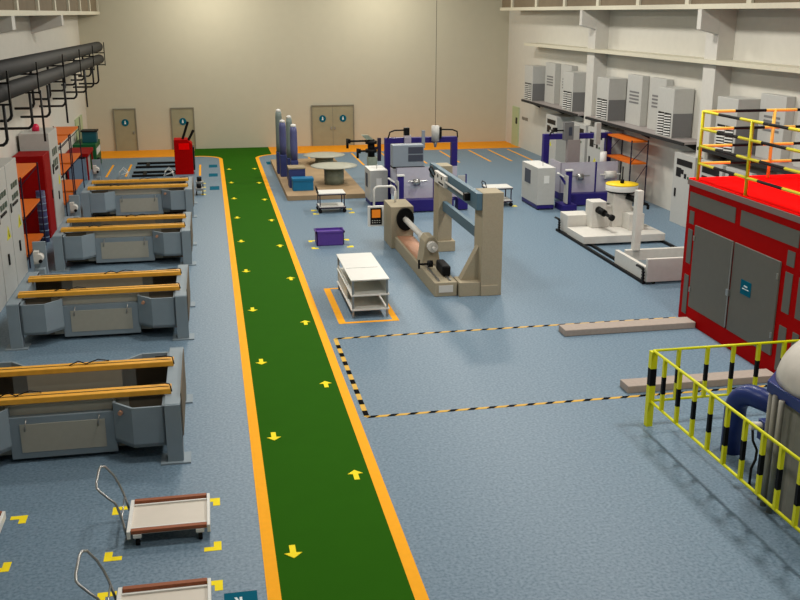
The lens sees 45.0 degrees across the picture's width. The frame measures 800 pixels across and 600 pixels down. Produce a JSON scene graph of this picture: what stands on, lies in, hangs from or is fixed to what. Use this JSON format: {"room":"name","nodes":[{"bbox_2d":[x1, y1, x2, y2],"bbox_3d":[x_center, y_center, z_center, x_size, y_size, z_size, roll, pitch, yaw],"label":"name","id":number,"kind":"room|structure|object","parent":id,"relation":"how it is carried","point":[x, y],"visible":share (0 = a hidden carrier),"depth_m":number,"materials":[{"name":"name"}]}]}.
{"room":"factory floor","nodes":[
{"label":"factory floor","id":0,"kind":"room"},
{"bbox_2d":[0,15,87,179],"bbox_3d":[-11.040,-4.237,20.406,0.300,11.500,69.000,-3,17,-11],"label":"wall","id":1,"kind":"structure","parent":0,"point":[20,41],"depth_m":40.12,"materials":[{"name":"paint"}]},
{"bbox_2d":[0,70,11,106],"bbox_3d":[-10.820,-5.345,24.480,1.750,0.896,0.060,-3,17,-11],"label":"hanger","id":2,"kind":"object","parent":1,"relation":"attached to","point":[7,78],"visible":1,"depth_m":24.63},
{"bbox_2d":[0,16,15,33],"bbox_3d":[-11.992,-8.004,28.447,1.200,0.698,0.500,-3,17,-11],"label":"bracket","id":3,"kind":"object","parent":1,"relation":"attached to","point":[7,23],"depth_m":28.27,"materials":[{"name":"metal"}]},
{"bbox_2d":[0,0,99,15],"bbox_3d":[-11.632,-8.668,27.419,0.800,1.160,52.900,-3,17,-11],"label":"girder","id":4,"kind":"object","parent":3,"relation":"on","point":[7,7],"visible":1,"depth_m":35.65,"materials":[{"name":"metal"}]},
{"bbox_2d":[21,62,39,93],"bbox_3d":[-11.703,-6.610,28.814,1.750,0.940,0.060,-3,17,-11],"label":"hanger","id":5,"kind":"object","parent":1,"relation":"attached to","point":[36,73],"visible":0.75,"depth_m":28.91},
{"bbox_2d":[29,15,63,33],"bbox_3d":[-14.016,-10.953,38.372,1.200,0.698,0.500,-3,17,-11],"label":"bracket","id":6,"kind":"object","parent":1,"relation":"attached to","point":[38,23],"depth_m":38.11,"materials":[{"name":"metal"}]},
{"bbox_2d":[74,115,82,140],"bbox_3d":[-16.733,-8.419,50.635,0.100,2.300,2.800,-3,17,-11],"label":"door","id":7,"kind":"structure","parent":1,"relation":"in","point":[78,121],"depth_m":50.21,"materials":[{"name":"green paint"}]},
{"bbox_3d":[-9.842,-3.943,19.675,1.750,0.847,0.060,-3,17,-11],"label":"hanger","id":8,"kind":"object","parent":1,"relation":"attached to","visible":0},
{"bbox_2d":[0,42,102,121],"bbox_3d":[-11.418,-6.501,28.893,0.967,1.888,42.384,-3,17,-11],"label":"duct","id":9,"kind":"object","parent":8,"relation":"on","point":[19,65],"visible":0.74,"depth_m":30.91,"materials":[{"name":"metal"}]},
{"bbox_2d":[0,54,103,146],"bbox_3d":[-11.486,-5.785,29.092,1.127,2.279,42.384,-3,17,-11],"label":"duct","id":10,"kind":"object","parent":8,"relation":"on","point":[22,85],"visible":0.98,"depth_m":31.80,"materials":[{"name":"metal"}]},
{"bbox_2d":[77,0,508,150],"bbox_3d":[-5.567,-14.597,55.276,25.000,11.500,0.300,-3,17,-11],"label":"wall","id":11,"kind":"structure","parent":0,"point":[235,62],"depth_m":55.44,"materials":[{"name":"paint"}]},
{"bbox_2d":[113,108,138,150],"bbox_3d":[-15.478,-9.603,54.515,1.240,2.360,0.120,-3,17,-11],"label":"door","id":12,"kind":"structure","parent":11,"relation":"in","point":[125,123],"depth_m":54.50,"materials":[{"name":"paint"}]},
{"bbox_2d":[170,107,195,149],"bbox_3d":[-12.362,-9.777,55.099,1.310,2.360,0.120,-3,17,-11],"label":"door","id":13,"kind":"structure","parent":11,"relation":"in","point":[179,116],"depth_m":54.98,"materials":[{"name":"paint"}]},
{"bbox_2d":[311,104,354,145],"bbox_3d":[-3.937,-10.246,56.677,2.520,2.360,0.120,-3,17,-11],"label":"door","id":14,"kind":"structure","parent":11,"relation":"in","point":[331,125],"depth_m":56.66,"materials":[{"name":"paint"}]},
{"bbox_2d":[0,141,799,599],"bbox_3d":[1.081,0.690,24.342,25.000,0.212,69.600,-3,17,-11],"label":"floor","id":15,"kind":"structure","parent":0,"point":[443,447],"depth_m":17.79,"materials":[{"name":"blue plastic"}]},
{"bbox_2d":[0,511,5,531],"bbox_3d":[-6.689,3.163,13.989,1.609,0.969,1.040,-3,17,-11],"label":"trolley","id":16,"kind":"object","parent":15,"relation":"on","point":[2,513],"visible":1,"depth_m":14.51,"materials":[{"name":"white metal"}]},
{"bbox_2d":[0,251,6,311],"bbox_3d":[-10.920,-1.318,24.715,1.040,3.450,1.630,-3,17,-11],"label":"tall cabinet","id":17,"kind":"object","parent":15,"relation":"on","point":[3,301],"visible":1,"depth_m":25.61,"materials":[{"name":"metal"}]},
{"bbox_2d":[0,166,17,301],"bbox_3d":[-11.246,-1.794,26.314,1.040,3.450,1.630,-3,17,-11],"label":"tall cabinet","id":18,"kind":"object","parent":15,"relation":"on","point":[6,240],"visible":0.98,"depth_m":26.46,"materials":[{"name":"metal"}]},
{"bbox_2d":[0,157,27,284],"bbox_3d":[-11.573,-2.269,27.914,1.040,3.450,1.630,-3,17,-11],"label":"tall cabinet","id":19,"kind":"object","parent":15,"relation":"on","point":[9,164],"visible":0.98,"depth_m":27.89,"materials":[{"name":"metal"}]},
{"bbox_2d":[16,162,45,267],"bbox_3d":[-12.107,-2.721,30.577,1.020,2.800,3.140,-3,17,-11],"label":"shelving rack","id":20,"kind":"object","parent":15,"relation":"on","point":[27,205],"visible":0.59,"depth_m":31.05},
{"bbox_2d":[12,151,56,237],"bbox_3d":[-12.720,-3.683,33.727,1.040,2.850,1.400,-3,17,-11],"label":"tall cabinet","id":21,"kind":"object","parent":15,"relation":"on","point":[30,185],"visible":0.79,"depth_m":33.17,"materials":[{"name":"metal"}]},
{"bbox_2d":[32,241,48,273],"bbox_3d":[-9.780,-0.795,26.288,0.340,1.550,0.420,-3,17,-11],"label":"motor","id":22,"kind":"object","parent":15,"relation":"on","point":[39,247],"visible":0.66,"depth_m":26.22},
{"bbox_2d":[18,124,64,227],"bbox_3d":[-13.090,-4.612,35.396,1.030,3.680,2.000,-3,17,-11],"label":"tall cabinet","id":23,"kind":"object","parent":15,"relation":"on","point":[32,139],"visible":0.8,"depth_m":34.76,"materials":[{"name":"metal"}]},
{"bbox_2d":[35,190,49,241],"bbox_3d":[-12.137,-2.840,32.821,0.310,1.750,0.310,-3,17,-11],"label":"roll","id":24,"kind":"object","parent":15,"relation":"on","point":[37,191],"visible":0.78,"depth_m":32.71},
{"bbox_2d":[57,135,74,215],"bbox_3d":[-13.550,-4.885,37.825,1.090,2.820,2.440,-3,17,-11],"label":"shelving rack","id":25,"kind":"object","parent":15,"relation":"on","point":[63,167],"visible":0.36,"depth_m":38.04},
{"bbox_2d":[53,126,84,194],"bbox_3d":[-14.145,-5.751,40.741,1.090,2.820,2.940,-3,17,-11],"label":"shelving rack","id":26,"kind":"object","parent":15,"relation":"on","point":[61,131],"visible":0.49,"depth_m":40.80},
{"bbox_2d":[69,195,80,217],"bbox_3d":[-11.083,-2.783,32.979,0.340,1.550,0.420,-3,17,-11],"label":"motor","id":27,"kind":"object","parent":15,"relation":"on","point":[74,201],"visible":0.62,"depth_m":32.92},
{"bbox_2d":[66,147,92,179],"bbox_3d":[-15.211,-6.477,45.942,1.050,1.250,2.300,-3,17,-11],"label":"washer","id":28,"kind":"object","parent":15,"relation":"on","point":[86,151],"visible":0.57,"depth_m":45.06,"materials":[{"name":"red metal"}]},
{"bbox_2d":[66,147,92,156],"bbox_3d":[-15.211,-7.005,45.785,1.050,0.150,2.300,-3,17,-11],"label":"hood","id":29,"kind":"object","parent":28,"relation":"attached to","point":[86,151],"depth_m":45.81,"materials":[{"name":"red metal"}]},
{"bbox_2d":[72,129,101,168],"bbox_3d":[-15.804,-7.704,49.017,1.250,1.850,2.200,-3,17,-11],"label":"machine","id":30,"kind":"object","parent":15,"relation":"on","point":[89,136],"visible":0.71,"depth_m":48.45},
{"bbox_2d":[82,132,97,142],"bbox_3d":[-15.672,-8.262,48.825,0.700,0.530,0.700,-3,17,-11],"label":"monitor","id":31,"kind":"object","parent":30,"relation":"on","point":[87,137],"depth_m":48.51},
{"bbox_2d":[0,347,192,465],"bbox_3d":[-6.039,1.902,17.701,4.290,1.270,3.180,-3,17,-11],"label":"machine","id":32,"kind":"object","parent":15,"relation":"on","point":[137,401],"visible":1,"depth_m":16.84,"materials":[{"name":"metal"}]},
{"bbox_2d":[92,159,101,179],"bbox_3d":[-12.832,-5.152,40.953,0.340,1.550,0.420,-3,17,-11],"label":"motor","id":33,"kind":"object","parent":15,"relation":"on","point":[96,164],"visible":0.6,"depth_m":40.89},
{"bbox_2d":[5,264,194,350],"bbox_3d":[-7.332,0.018,24.042,4.290,1.270,3.180,-3,17,-11],"label":"machine","id":34,"kind":"object","parent":15,"relation":"on","point":[131,301],"visible":1,"depth_m":23.08,"materials":[{"name":"metal"}]},
{"bbox_2d":[51,212,196,271],"bbox_3d":[-8.723,-2.008,30.863,4.290,1.270,3.180,-3,17,-11],"label":"machine","id":35,"kind":"object","parent":15,"relation":"on","point":[145,237],"visible":1,"depth_m":29.89,"materials":[{"name":"metal"}]},
{"bbox_2d":[81,176,197,217],"bbox_3d":[-10.172,-4.089,37.868,4.290,1.270,3.180,-3,17,-11],"label":"machine","id":36,"kind":"object","parent":15,"relation":"on","point":[155,195],"visible":0.94,"depth_m":36.89,"materials":[{"name":"metal"}]},
{"bbox_2d":[74,549,211,599],"bbox_3d":[-3.227,3.678,12.255,1.609,0.969,1.040,-3,17,-11],"label":"trolley","id":37,"kind":"object","parent":15,"relation":"on","point":[200,588],"visible":1,"depth_m":12.65,"materials":[{"name":"white metal"}]},
{"bbox_2d":[95,466,210,544],"bbox_3d":[-3.693,2.999,14.541,1.609,0.969,1.040,-3,17,-11],"label":"trolley","id":38,"kind":"object","parent":15,"relation":"on","point":[189,511],"visible":1,"depth_m":14.60,"materials":[{"name":"white metal"}]},
{"bbox_2d":[132,161,175,176],"bbox_3d":[-12.186,-6.530,48.138,2.000,0.100,4.260,-3,17,-11],"label":"rails","id":39,"kind":"object","parent":15,"relation":"on","point":[144,173],"visible":0.86,"depth_m":47.35,"materials":[{"name":"black metal"}]},
{"bbox_2d":[173,121,194,174],"bbox_3d":[-10.427,-7.408,46.843,1.012,2.521,0.920,-3,17,-11],"label":"machine","id":40,"kind":"object","parent":15,"relation":"on","point":[184,153],"visible":1,"depth_m":46.54,"materials":[{"name":"metal"}]},
{"bbox_2d":[271,158,365,200],"bbox_3d":[-4.079,-5.810,45.540,3.320,0.200,10.700,-3,17,-11],"label":"platform","id":41,"kind":"object","parent":15,"relation":"on","point":[352,190],"visible":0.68,"depth_m":42.41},
{"bbox_2d":[275,109,281,173],"bbox_3d":[-5.702,-7.497,45.601,0.308,3.000,0.620,-3,17,-11],"label":"pillar","id":42,"kind":"structure","parent":41,"relation":"on","point":[278,117],"depth_m":45.36,"materials":[{"name":"grey metal"}]},
{"bbox_2d":[279,120,286,176],"bbox_3d":[-5.431,-7.060,44.830,0.329,2.600,0.620,-3,17,-11],"label":"pillar","id":43,"kind":"structure","parent":41,"relation":"on","point":[282,127],"depth_m":44.65,"materials":[{"name":"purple metal"}]},
{"bbox_2d":[286,115,291,178],"bbox_3d":[-5.004,-6.908,43.792,0.288,2.900,0.620,-3,17,-11],"label":"pillar","id":44,"kind":"structure","parent":41,"relation":"on","point":[288,118],"depth_m":43.52,"materials":[{"name":"white metal"}]},
{"bbox_2d":[290,124,297,164],"bbox_3d":[-4.733,-6.547,43.105,0.329,2.600,0.620,-3,17,-11],"label":"pillar","id":45,"kind":"structure","parent":41,"relation":"on","point":[293,131],"depth_m":42.84,"materials":[{"name":"purple metal"}]},
{"bbox_2d":[287,165,305,187],"bbox_3d":[-4.534,-5.418,42.322,0.740,0.880,0.840,-3,17,-11],"label":"base cabinet","id":46,"kind":"object","parent":41,"relation":"on","point":[293,170],"visible":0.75,"depth_m":41.90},
{"bbox_2d":[291,176,313,190],"bbox_3d":[-4.189,-5.005,41.532,0.920,0.540,0.590,-3,17,-11],"label":"chest","id":47,"kind":"object","parent":41,"relation":"on","point":[299,183],"visible":1,"depth_m":41.28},
{"bbox_2d":[303,152,344,162],"bbox_3d":[-3.828,-7.127,48.761,2.094,0.490,2.094,-3,17,-11],"label":"table","id":48,"kind":"object","parent":41,"relation":"on","point":[320,157],"visible":0.97,"depth_m":48.41,"materials":[{"name":"stone"}]},
{"bbox_2d":[311,162,356,184],"bbox_3d":[-2.942,-5.618,43.066,2.054,0.840,2.054,-3,17,-11],"label":"table","id":49,"kind":"object","parent":41,"relation":"on","point":[333,171],"visible":1,"depth_m":42.74,"materials":[{"name":"stone"}]},
{"bbox_2d":[314,227,344,245],"bbox_3d":[-2.386,-2.138,32.653,0.980,0.500,0.610,-3,17,-11],"label":"crate","id":50,"kind":"object","parent":15,"relation":"on","point":[332,236],"visible":1,"depth_m":32.42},
{"bbox_2d":[315,186,345,212],"bbox_3d":[-2.734,-3.993,38.037,1.139,0.988,0.870,-3,17,-11],"label":"cart","id":51,"kind":"object","parent":15,"relation":"on","point":[334,205],"visible":1,"depth_m":37.80,"materials":[{"name":"white metal"}]},
{"bbox_2d":[317,202,344,207],"bbox_3d":[-2.720,-3.749,38.112,1.010,0.040,0.810,-3,17,-11],"label":"shelf","id":52,"kind":"object","parent":51,"relation":"attached to","point":[334,204],"depth_m":37.90,"materials":[{"name":"white metal"}]},
{"bbox_2d":[336,252,388,318],"bbox_3d":[-1.029,-0.433,25.996,0.990,1.023,2.850,-3,17,-11],"label":"shelving unit","id":53,"kind":"object","parent":15,"relation":"on","point":[362,281],"visible":1,"depth_m":25.36,"materials":[{"name":"white metal"}]},
{"bbox_2d":[337,281,388,310],"bbox_3d":[-1.029,-0.154,26.079,0.990,0.040,2.850,-3,17,-11],"label":"shelf","id":54,"kind":"object","parent":53,"relation":"attached to","point":[363,303],"depth_m":25.27,"materials":[{"name":"white metal"}]},
{"bbox_2d":[337,268,388,296],"bbox_3d":[-1.029,-0.518,25.971,0.990,0.040,2.850,-3,17,-11],"label":"shelf","id":55,"kind":"object","parent":53,"relation":"attached to","point":[373,287],"depth_m":25.26,"materials":[{"name":"white metal"}]},
{"bbox_2d":[346,135,380,165],"bbox_3d":[-1.674,-6.516,44.492,1.609,2.150,0.540,-3,17,-11],"label":"robot","id":56,"kind":"object","parent":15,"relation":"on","point":[372,160],"visible":0.86,"depth_m":44.32,"materials":[{"name":"black metal"}]},
{"bbox_2d":[365,164,387,205],"bbox_3d":[-0.979,-4.754,39.438,0.735,1.650,1.362,-3,17,-11],"label":"tall cabinet","id":57,"kind":"object","parent":15,"relation":"on","point":[375,175],"visible":0.83,"depth_m":38.88,"materials":[{"name":"white metal"}]},
{"bbox_2d":[384,199,456,296],"bbox_3d":[0.508,-1.766,29.822,0.780,1.400,7.195,-3,17,-11],"label":"lathe","id":58,"kind":"object","parent":15,"relation":"on","point":[422,257],"visible":1,"depth_m":29.37,"materials":[{"name":"metal"}]},
{"bbox_2d":[367,185,395,226],"bbox_3d":[-0.597,-3.157,32.387,0.986,1.365,0.141,-3,17,-11],"label":"pendant","id":59,"kind":"object","parent":58,"relation":"attached to","point":[375,213],"visible":1,"depth_m":32.36,"materials":[{"name":"white metal"}]},
{"bbox_2d":[384,3,467,211],"bbox_3d":[0.979,-9.179,37.041,3.449,11.500,3.450,-3,17,-11],"label":"machine","id":60,"kind":"object","parent":15,"relation":"on","point":[412,181],"visible":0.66,"depth_m":37.99,"materials":[{"name":"purple metal"}]},
{"bbox_2d":[408,147,422,153],"bbox_3d":[0.613,-5.832,37.626,0.580,0.250,0.020,-3,17,-11],"label":"vent","id":61,"kind":"object","parent":60,"relation":"attached to","point":[411,150],"depth_m":37.61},
{"bbox_2d":[408,155,422,160],"bbox_3d":[0.613,-5.545,37.711,0.580,0.250,0.020,-3,17,-11],"label":"vent","id":62,"kind":"object","parent":60,"relation":"attached to","point":[410,157],"depth_m":37.70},
{"bbox_2d":[429,162,503,296],"bbox_3d":[1.639,-2.342,29.162,1.200,2.880,6.150,-3,17,-11],"label":"frame","id":63,"kind":"object","parent":15,"relation":"on","point":[481,274],"visible":0.97,"depth_m":26.67,"materials":[{"name":"beige metal"}]},
{"bbox_2d":[481,180,512,205],"bbox_3d":[3.929,-4.349,39.237,1.139,0.988,0.870,-3,17,-11],"label":"cart","id":64,"kind":"object","parent":15,"relation":"on","point":[505,187],"visible":0.59,"depth_m":39.03,"materials":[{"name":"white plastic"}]},
{"bbox_2d":[521,160,555,209],"bbox_3d":[5.575,-4.748,39.049,0.735,1.860,2.012,-3,17,-11],"label":"tall cabinet","id":65,"kind":"object","parent":15,"relation":"on","point":[538,177],"visible":1,"depth_m":38.31,"materials":[{"name":"white metal"}]},
{"bbox_2d":[525,168,530,182],"bbox_3d":[5.173,-5.044,39.151,0.015,0.550,0.700,-3,17,-11],"label":"vent","id":66,"kind":"object","parent":65,"relation":"attached to","point":[527,170],"depth_m":39.08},
{"bbox_2d":[545,114,573,164],"bbox_3d":[7.994,-7.996,48.682,0.930,2.600,1.600,-3,17,-11],"label":"tall cabinet","id":67,"kind":"object","parent":15,"relation":"on","point":[557,147],"visible":0.62,"depth_m":48.04,"materials":[{"name":"metal"}]},
{"bbox_2d":[541,122,619,210],"bbox_3d":[7.594,-5.545,39.469,3.430,3.150,3.450,-3,17,-11],"label":"machine","id":68,"kind":"object","parent":15,"relation":"on","point":[576,181],"visible":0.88,"depth_m":39.32,"materials":[{"name":"purple metal"}]},
{"bbox_2d":[572,121,603,161],"bbox_3d":[8.703,-6.961,45.201,0.930,2.600,1.800,-3,17,-11],"label":"tall cabinet","id":69,"kind":"object","parent":15,"relation":"on","point":[583,127],"visible":0.22,"depth_m":44.35,"materials":[{"name":"metal"}]},
{"bbox_2d":[587,126,623,180],"bbox_3d":[9.116,-6.360,43.178,0.930,2.600,1.900,-3,17,-11],"label":"tall cabinet","id":70,"kind":"object","parent":15,"relation":"on","point":[593,150],"visible":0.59,"depth_m":42.53,"materials":[{"name":"metal"}]},
{"bbox_2d":[556,228,676,283],"bbox_3d":[7.757,-1.595,31.562,2.980,0.080,7.300,-3,17,-11],"label":"rails","id":71,"kind":"object","parent":15,"relation":"on","point":[595,247],"visible":0.52,"depth_m":31.28,"materials":[{"name":"black metal"}]},
{"bbox_2d":[560,166,664,243],"bbox_3d":[7.346,-3.397,33.414,2.920,2.320,2.450,-3,17,-11],"label":"machine","id":72,"kind":"object","parent":71,"relation":"on","point":[611,221],"visible":0.94,"depth_m":33.41,"materials":[{"name":"white metal"}]},
{"bbox_2d":[614,190,683,281],"bbox_3d":[8.325,-2.006,28.872,3.020,2.240,2.450,-3,17,-11],"label":"frame","id":73,"kind":"object","parent":71,"relation":"on","point":[665,263],"visible":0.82,"depth_m":29.36,"materials":[{"name":"metal"}]},
{"bbox_2d":[559,317,694,335],"bbox_3d":[5.612,0.653,23.857,3.400,0.160,0.470,-3,17,-11],"label":"concrete beam","id":74,"kind":"structure","parent":15,"relation":"on","point":[579,329],"depth_m":23.72,"materials":[{"name":"concrete"}]},
{"bbox_2d":[606,133,648,205],"bbox_3d":[9.322,-5.434,39.988,0.740,2.640,2.540,-3,17,-11],"label":"shelving rack","id":75,"kind":"object","parent":15,"relation":"on","point":[622,158],"visible":0.71,"depth_m":39.19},
{"bbox_2d":[669,151,702,227],"bbox_3d":[10.718,-4.027,35.323,0.930,2.600,1.600,-3,17,-11],"label":"tall cabinet","id":76,"kind":"object","parent":15,"relation":"on","point":[685,162],"visible":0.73,"depth_m":35.28,"materials":[{"name":"metal"}]},
{"bbox_2d":[620,369,773,392],"bbox_3d":[6.290,1.699,20.336,3.360,0.160,0.420,-3,17,-11],"label":"concrete beam","id":77,"kind":"structure","parent":15,"relation":"on","point":[715,379],"depth_m":20.22,"materials":[{"name":"concrete"}]},
{"bbox_2d":[644,339,799,532],"bbox_3d":[7.026,2.399,15.581,3.660,1.526,6.200,-3,17,-11],"label":"fence","id":78,"kind":"object","parent":15,"relation":"on","point":[653,354],"visible":0.91,"depth_m":16.47,"materials":[{"name":"yellow metal"}]},
{"bbox_2d":[700,158,745,176],"bbox_3d":[11.082,-3.495,33.535,0.930,2.600,1.600,-3,17,-11],"label":"tall cabinet","id":79,"kind":"object","parent":15,"relation":"on","point":[704,171],"visible":0.2,"depth_m":33.11,"materials":[{"name":"metal"}]},
{"bbox_2d":[678,174,799,372],"bbox_3d":[10.016,-0.073,20.261,4.140,3.600,9.580,-3,17,-11],"label":"enclosure","id":80,"kind":"object","parent":15,"relation":"on","point":[740,279],"visible":0.92,"depth_m":21.79,"materials":[{"name":"metal"}]},
{"bbox_2d":[696,108,799,195],"bbox_3d":[9.980,-2.588,19.464,3.870,1.675,9.040,-3,17,-11],"label":"roof railing","id":81,"kind":"object","parent":80,"relation":"on","point":[772,126],"visible":1,"depth_m":22.86,"materials":[{"name":"yellow metal"}]},
{"bbox_2d":[725,166,776,175],"bbox_3d":[11.428,-2.992,31.842,0.930,2.600,1.600,-3,17,-11],"label":"tall cabinet","id":82,"kind":"object","parent":15,"relation":"on","point":[741,170],"visible":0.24,"depth_m":31.43,"materials":[{"name":"metal"}]},
{"bbox_2d":[720,340,799,526],"bbox_3d":[6.967,1.706,15.414,2.705,2.950,3.700,-3,17,-11],"label":"vessel","id":83,"kind":"object","parent":15,"relation":"on","point":[780,402],"visible":0.9,"depth_m":14.92,"materials":[{"name":"metal"}]},
{"bbox_2d":[505,8,799,210],"bbox_3d":[13.194,-5.586,24.947,0.315,11.500,69.000,-3,17,-11],"label":"wall","id":84,"kind":"structure","parent":0,"point":[761,35],"depth_m":39.03,"materials":[{"name":"paint"}]},
{"bbox_2d":[511,106,519,146],"bbox_3d":[6.775,-10.227,56.806,0.090,2.250,1.200,-3,17,-11],"label":"door","id":85,"kind":"structure","parent":84,"relation":"in","point":[515,110],"depth_m":56.70,"materials":[{"name":"green paint"}]},
{"bbox_2d":[521,99,583,117],"bbox_3d":[7.864,-9.601,48.869,0.940,0.470,8.300,-3,17,-11],"label":"wall shelf","id":86,"kind":"object","parent":84,"relation":"attached to","point":[556,107],"visible":0.67,"depth_m":48.56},
{"bbox_2d":[524,65,545,100],"bbox_3d":[7.237,-11.615,51.662,0.822,1.800,1.338,-3,17,-11],"label":"air conditioner","id":87,"kind":"object","parent":86,"relation":"on","point":[534,85],"visible":0.91,"depth_m":51.14,"materials":[{"name":"metal"}]},
{"bbox_2d":[544,62,560,103],"bbox_3d":[7.879,-11.224,49.958,0.312,2.020,1.450,-3,17,-11],"label":"air conditioner","id":88,"kind":"object","parent":86,"relation":"on","point":[553,70],"visible":0.99,"depth_m":49.54,"materials":[{"name":"metal"}]},
{"bbox_2d":[559,64,576,105],"bbox_3d":[8.320,-10.581,47.794,0.312,2.020,1.450,-3,17,-11],"label":"air conditioner","id":89,"kind":"object","parent":86,"relation":"on","point":[564,67],"visible":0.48,"depth_m":48.06,"materials":[{"name":"metal"}]},
{"bbox_2d":[562,71,585,111],"bbox_3d":[8.369,-9.966,46.112,0.822,1.800,1.338,-3,17,-11],"label":"air conditioner","id":90,"kind":"object","parent":86,"relation":"on","point":[574,82],"visible":0.91,"depth_m":45.60,"materials":[{"name":"metal"}]},
{"bbox_2d":[567,92,571,109],"bbox_3d":[8.037,-9.461,45.885,0.010,0.840,0.500,-3,17,-11],"label":"grille","id":91,"kind":"object","parent":90,"relation":"attached to","point":[569,94],"depth_m":45.82,"materials":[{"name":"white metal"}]},
{"bbox_2d":[579,10,609,124],"bbox_3d":[8.584,-11.126,43.594,1.300,11.500,0.850,-3,17,-11],"label":"column","id":92,"kind":"structure","parent":84,"relation":"attached to","point":[597,21],"depth_m":43.34,"materials":[{"name":"paint"}]},
{"bbox_2d":[500,0,799,10],"bbox_3d":[10.798,-9.784,30.439,0.660,1.160,50.600,-3,17,-11],"label":"girder","id":93,"kind":"object","parent":92,"relation":"attached to","point":[507,5],"visible":1,"depth_m":37.03,"materials":[{"name":"metal"}]},
{"bbox_2d":[585,116,696,150],"bbox_3d":[9.773,-6.819,39.509,0.940,0.470,9.500,-3,17,-11],"label":"wall shelf","id":94,"kind":"object","parent":84,"relation":"attached to","point":[691,143],"visible":0.74,"depth_m":38.42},
{"bbox_2d":[595,76,626,120],"bbox_3d":[9.185,-8.778,42.114,0.822,1.800,1.338,-3,17,-11],"label":"air conditioner","id":95,"kind":"object","parent":94,"relation":"on","point":[611,91],"visible":1,"depth_m":41.60,"materials":[{"name":"metal"}]},
{"bbox_2d":[596,98,601,117],"bbox_3d":[8.745,-8.429,42.413,0.010,0.840,0.500,-3,17,-11],"label":"grille","id":96,"kind":"object","parent":95,"relation":"attached to","point":[598,100],"depth_m":42.41,"materials":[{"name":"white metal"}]},
{"bbox_2d":[601,99,606,119],"bbox_3d":[8.852,-8.273,41.887,0.010,0.840,0.500,-3,17,-11],"label":"grille","id":97,"kind":"object","parent":95,"relation":"attached to","point":[603,101],"depth_m":41.88,"materials":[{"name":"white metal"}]},
{"bbox_2d":[625,74,649,125],"bbox_3d":[9.865,-8.331,40.221,0.312,2.020,1.450,-3,17,-11],"label":"air conditioner","id":98,"kind":"object","parent":94,"relation":"on","point":[638,85],"visible":1,"depth_m":39.87,"materials":[{"name":"metal"}]},
{"bbox_2d":[629,90,638,103],"bbox_3d":[9.723,-8.426,40.137,0.012,0.490,0.900,-3,17,-11],"label":"vent","id":99,"kind":"object","parent":98,"relation":"attached to","point":[633,94],"depth_m":40.14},
{"bbox_2d":[647,77,673,130],"bbox_3d":[10.277,-7.730,38.198,0.312,2.020,1.450,-3,17,-11],"label":"air conditioner","id":100,"kind":"object","parent":94,"relation":"on","point":[655,82],"visible":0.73,"depth_m":38.37,"materials":[{"name":"metal"}]},
{"bbox_2d":[651,94,657,107],"bbox_3d":[10.135,-7.825,38.114,0.012,0.490,0.900,-3,17,-11],"label":"vent","id":101,"kind":"object","parent":100,"relation":"attached to","point":[654,97],"depth_m":38.33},
{"bbox_2d":[655,86,694,137],"bbox_3d":[10.345,-7.087,36.422,0.822,1.800,1.338,-3,17,-11],"label":"air conditioner","id":102,"kind":"object","parent":94,"relation":"on","point":[675,103],"visible":1,"depth_m":35.93,"materials":[{"name":"metal"}]},
{"bbox_2d":[657,111,663,134],"bbox_3d":[9.905,-6.738,36.722,0.010,0.840,0.500,-3,17,-11],"label":"grille","id":103,"kind":"object","parent":102,"relation":"attached to","point":[660,114],"depth_m":36.71,"materials":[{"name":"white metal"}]},
{"bbox_2d":[663,112,670,135],"bbox_3d":[10.013,-6.582,36.195,0.010,0.840,0.500,-3,17,-11],"label":"grille","id":104,"kind":"object","parent":102,"relation":"attached to","point":[666,115],"depth_m":36.19,"materials":[{"name":"grey metal"}]},
{"bbox_2d":[524,43,799,72],"bbox_3d":[11.261,-7.731,31.675,0.800,0.140,43.600,-3,17,-11],"label":"trim","id":105,"kind":"structure","parent":84,"relation":"attached to","point":[734,63],"depth_m":35.13,"materials":[{"name":"paint"}]},
{"bbox_2d":[696,9,736,158],"bbox_3d":[10.666,-8.094,33.386,1.300,11.500,0.850,-3,17,-11],"label":"column","id":106,"kind":"structure","parent":84,"relation":"attached to","point":[719,25],"depth_m":33.11,"materials":[{"name":"paint"}]},
{"bbox_2d":[697,147,799,173],"bbox_3d":[12.171,-3.325,27.749,0.940,0.470,13.400,-3,17,-11],"label":"wall shelf","id":107,"kind":"object","parent":84,"relation":"attached to","point":[721,155],"visible":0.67,"depth_m":30.38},
{"bbox_2d":[714,96,760,154],"bbox_3d":[11.209,-5.830,32.188,0.822,1.800,1.338,-3,17,-11],"label":"air conditioner","id":108,"kind":"object","parent":107,"relation":"on","point":[724,102],"visible":0.59,"depth_m":31.70,"materials":[{"name":"metal"}]},
{"bbox_2d":[715,124,724,149],"bbox_3d":[10.764,-5.480,32.487,0.020,0.840,0.500,-3,17,-11],"label":"grille","id":109,"kind":"object","parent":108,"relation":"attached to","point":[719,139],"depth_m":32.48,"materials":[{"name":"grey metal"}]},
{"bbox_2d":[723,125,733,152],"bbox_3d":[10.871,-5.324,31.960,0.020,0.840,0.500,-3,17,-11],"label":"grille","id":110,"kind":"object","parent":108,"relation":"attached to","point":[726,140],"depth_m":31.95,"materials":[{"name":"grey metal"}]},
{"bbox_2d":[755,93,795,162],"bbox_3d":[11.841,-5.452,30.531,0.312,2.020,1.450,-3,17,-11],"label":"air conditioner","id":111,"kind":"object","parent":107,"relation":"on","point":[768,100],"visible":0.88,"depth_m":30.19,"materials":[{"name":"metal"}]},
{"bbox_2d":[762,115,779,132],"bbox_3d":[11.699,-5.547,30.447,0.012,0.490,0.900,-3,17,-11],"label":"vent","id":112,"kind":"object","parent":111,"relation":"attached to","point":[765,118],"depth_m":30.52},
{"bbox_2d":[793,111,799,167],"bbox_3d":[12.254,-4.851,28.508,0.312,2.020,1.450,-3,17,-11],"label":"air conditioner","id":113,"kind":"object","parent":107,"relation":"on","point":[796,155],"visible":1,"depth_m":29.14,"materials":[{"name":"metal"}]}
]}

